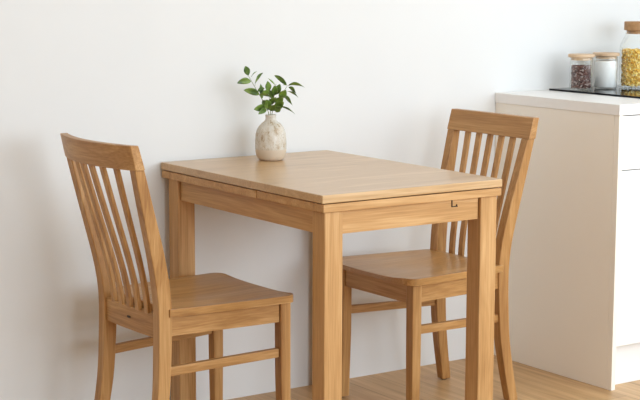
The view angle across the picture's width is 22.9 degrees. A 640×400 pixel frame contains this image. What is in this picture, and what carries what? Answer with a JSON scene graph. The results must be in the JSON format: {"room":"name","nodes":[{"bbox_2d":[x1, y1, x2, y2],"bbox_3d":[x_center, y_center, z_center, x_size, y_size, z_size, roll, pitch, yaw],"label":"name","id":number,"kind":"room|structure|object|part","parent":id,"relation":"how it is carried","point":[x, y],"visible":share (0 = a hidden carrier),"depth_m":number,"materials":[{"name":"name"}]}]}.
{"room":"dining room","nodes":[
{"label":"dining room","id":0,"kind":"room"},
{"bbox_2d":[0,0,639,399],"bbox_3d":[-1.296,-0.636,4.043,7.350,2.700,0.100,-5,10,-34],"label":"wall","id":1,"kind":"structure","parent":0,"point":[381,79],"depth_m":4.76,"materials":[{"name":"paint"}]},
{"bbox_2d":[227,355,639,399],"bbox_3d":[0.109,1.049,2.200,7.550,0.100,5.100,-5,10,-34],"label":"floor","id":2,"kind":"structure","parent":0,"point":[531,383],"depth_m":5.01,"materials":[{"name":"brown wood"}]},
{"bbox_2d":[60,133,292,399],"bbox_3d":[-0.395,0.254,4.308,0.547,0.869,0.402,-6,10,-35],"label":"dining chair","id":3,"kind":"object","parent":2,"relation":"on","point":[166,310],"visible":1,"depth_m":4.21,"materials":[{"name":"brown wood"}]},
{"bbox_3d":[-0.623,0.278,4.347,0.127,0.802,0.044,-3,9,-22],"label":"leg","id":4,"kind":"part","parent":3,"relation":"part of","materials":[{"name":"brown wood"}]},
{"bbox_3d":[-0.585,-0.126,4.114,0.076,0.064,0.390,-6,10,-35],"label":"rail","id":5,"kind":"part","parent":3,"relation":"part of","materials":[{"name":"brown wood"}]},
{"bbox_3d":[-0.500,0.314,4.241,0.029,0.062,0.272,-6,10,-35],"label":"seat rail","id":6,"kind":"part","parent":3,"relation":"part of","materials":[{"name":"brown wood"}]},
{"bbox_3d":[-0.435,0.316,4.088,0.044,0.802,0.127,7,11,40],"label":"leg","id":7,"kind":"part","parent":3,"relation":"part of","materials":[{"name":"brown wood"}]},
{"bbox_3d":[-0.331,0.259,4.355,0.390,0.021,0.402,-6,10,-35],"label":"seat","id":8,"kind":"part","parent":3,"relation":"part of","materials":[{"name":"brown wood"}]},
{"bbox_3d":[-0.304,0.439,4.616,0.033,0.408,0.033,-6,10,-35],"label":"leg","id":9,"kind":"part","parent":3,"relation":"part of","materials":[{"name":"brown wood"}]},
{"bbox_3d":[-0.257,0.317,4.216,0.334,0.052,0.020,-5,10,-32],"label":"seat rail","id":10,"kind":"part","parent":3,"relation":"part of","materials":[{"name":"brown wood"}]},
{"bbox_3d":[-0.103,0.480,4.339,0.033,0.408,0.033,-6,10,-35],"label":"leg","id":11,"kind":"part","parent":3,"relation":"part of","materials":[{"name":"brown wood"}]},
{"bbox_2d":[161,150,501,399],"bbox_3d":[0.013,0.287,4.500,0.589,0.750,0.835,-5,10,-34],"label":"dining table","id":12,"kind":"object","parent":2,"relation":"on","point":[328,194],"visible":0.97,"depth_m":4.26,"materials":[{"name":"brown wood"}]},
{"bbox_3d":[-0.405,0.286,4.661,0.056,0.704,0.056,-5,10,-34],"label":"leg","id":13,"kind":"part","parent":12,"relation":"part of","materials":[{"name":"brown wood"}]},
{"bbox_2d":[255,114,286,160],"bbox_3d":[-0.145,-0.185,4.673,0.093,0.135,0.093,-5,10,-34],"label":"bud vase","id":14,"kind":"object","parent":12,"relation":"on","point":[270,136],"visible":1,"depth_m":4.64,"materials":[{"name":"beige ceramic"}]},
{"bbox_2d":[237,66,304,114],"bbox_3d":[-0.145,-0.270,4.655,0.198,0.247,0.055,-1,8,-5],"label":"leafy branches","id":15,"kind":"object","parent":14,"relation":"in","point":[266,105],"visible":0.98,"depth_m":4.64,"materials":[{"name":"green plant"}]},
{"bbox_3d":[0.018,0.376,4.048,0.056,0.704,0.056,-5,10,-34],"label":"leg","id":16,"kind":"part","parent":12,"relation":"part of","materials":[{"name":"brown wood"}]},
{"bbox_3d":[0.438,0.336,4.332,0.056,0.704,0.056,-5,10,-34],"label":"leg","id":17,"kind":"part","parent":12,"relation":"part of","materials":[{"name":"brown wood"}]},
{"bbox_2d":[342,108,538,399],"bbox_3d":[0.339,0.179,4.834,0.494,0.871,0.421,-6,10,-35],"label":"dining chair","id":18,"kind":"object","parent":2,"relation":"on","point":[416,279],"visible":0.79,"depth_m":4.81,"materials":[{"name":"brown wood"}]},
{"bbox_3d":[0.075,0.405,4.873,0.033,0.405,0.033,-6,10,-35],"label":"leg","id":19,"kind":"part","parent":18,"relation":"part of","materials":[{"name":"brown wood"}]},
{"bbox_3d":[0.174,0.252,4.711,0.022,0.056,0.304,-6,10,-35],"label":"seat rail","id":20,"kind":"part","parent":18,"relation":"part of","materials":[{"name":"brown wood"}]},
{"bbox_3d":[0.271,0.445,4.599,0.033,0.405,0.033,-6,10,-35],"label":"leg","id":21,"kind":"part","parent":18,"relation":"part of","materials":[{"name":"brown wood"}]},
{"bbox_3d":[0.291,0.200,4.803,0.378,0.021,0.421,-6,10,-35],"label":"seat","id":22,"kind":"part","parent":18,"relation":"part of","materials":[{"name":"brown wood"}]},
{"bbox_3d":[0.399,0.178,5.056,0.045,0.804,0.120,8,11,42],"label":"leg","id":23,"kind":"part","parent":18,"relation":"part of","materials":[{"name":"brown wood"}]},
{"bbox_3d":[0.411,0.255,4.683,0.322,0.052,0.020,-6,11,-39],"label":"seat rail","id":24,"kind":"part","parent":18,"relation":"part of","materials":[{"name":"brown wood"}]},
{"bbox_3d":[0.532,-0.237,4.896,0.042,0.064,0.382,-6,10,-35],"label":"rail","id":25,"kind":"part","parent":18,"relation":"part of","materials":[{"name":"brown wood"}]},
{"bbox_3d":[0.581,0.215,4.801,0.120,0.804,0.045,-3,9,-23],"label":"leg","id":26,"kind":"part","parent":18,"relation":"part of","materials":[{"name":"brown wood"}]},
{"bbox_2d":[494,103,639,390],"bbox_3d":[1.256,0.089,5.492,1.216,0.867,0.579,-5,10,-34],"label":"base cabinet","id":27,"kind":"object","parent":2,"relation":"on","point":[574,286],"visible":0.94,"depth_m":5.06,"materials":[{"name":"white paint"}]},
{"bbox_2d":[495,90,639,115],"bbox_3d":[1.262,-0.358,5.430,1.233,0.034,0.583,-5,10,-34],"label":"countertop","id":28,"kind":"structure","parent":27,"relation":"on","point":[582,102],"depth_m":5.08,"materials":[{"name":"white laminate"}]},
{"bbox_2d":[549,85,639,98],"bbox_3d":[1.183,-0.374,5.397,0.620,0.006,0.500,-5,10,-34],"label":"cooktop","id":29,"kind":"object","parent":28,"relation":"in","point":[620,91],"visible":0.84,"depth_m":5.34,"materials":[{"name":"black glass"}]},
{"bbox_2d":[568,53,594,90],"bbox_3d":[0.881,-0.431,5.339,0.089,0.122,0.089,-5,10,-34],"label":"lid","id":30,"kind":"object","parent":29,"relation":"on","point":[575,56],"visible":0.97,"depth_m":5.30,"materials":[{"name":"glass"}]},
{"bbox_2d":[571,65,590,88],"bbox_3d":[0.881,-0.416,5.341,0.069,0.081,0.067,-5,10,-34],"label":"beans","id":31,"kind":"object","parent":30,"relation":"in","point":[580,74],"visible":1,"depth_m":5.32,"materials":[{"name":"brown food"}]},
{"bbox_3d":[0.881,-0.481,5.332,0.089,0.020,0.089,-5,10,-34],"label":"lid","id":32,"kind":"part","parent":30,"relation":"part of","materials":[{"name":"brown wood"}]},
{"bbox_2d":[593,52,619,88],"bbox_3d":[0.982,-0.445,5.438,0.092,0.122,0.092,-5,10,-34],"label":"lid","id":33,"kind":"object","parent":29,"relation":"on","point":[599,55],"visible":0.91,"depth_m":5.40,"materials":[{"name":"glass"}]},
{"bbox_2d":[594,60,616,87],"bbox_3d":[0.982,-0.435,5.440,0.074,0.092,0.074,-5,10,-34],"label":"flour","id":34,"kind":"object","parent":33,"relation":"in","point":[605,70],"visible":1,"depth_m":5.41,"materials":[{"name":"white food"}]},
{"bbox_3d":[0.982,-0.495,5.431,0.092,0.020,0.092,-5,10,-34],"label":"lid","id":35,"kind":"part","parent":33,"relation":"part of","materials":[{"name":"brown wood"}]},
{"bbox_2d":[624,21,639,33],"bbox_3d":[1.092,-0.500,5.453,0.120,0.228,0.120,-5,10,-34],"label":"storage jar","id":36,"kind":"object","parent":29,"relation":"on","point":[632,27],"visible":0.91,"depth_m":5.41,"materials":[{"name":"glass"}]},
{"bbox_2d":[620,48,639,86],"bbox_3d":[1.092,-0.457,5.459,0.107,0.132,0.107,-7,11,-39],"label":"pasta","id":37,"kind":"object","parent":36,"relation":"in","point":[630,66],"visible":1,"depth_m":5.42,"materials":[{"name":"yellow food"}]},
{"bbox_3d":[1.172,0.162,5.105,0.597,0.555,0.019,-5,10,-34],"label":"door","id":38,"kind":"part","parent":27,"relation":"part of","materials":[{"name":"white wood"}]},
{"bbox_3d":[1.173,-0.199,5.053,0.597,0.167,0.019,-5,10,-34],"label":"drawer","id":39,"kind":"part","parent":27,"relation":"part of","materials":[{"name":"white"}]}
]}

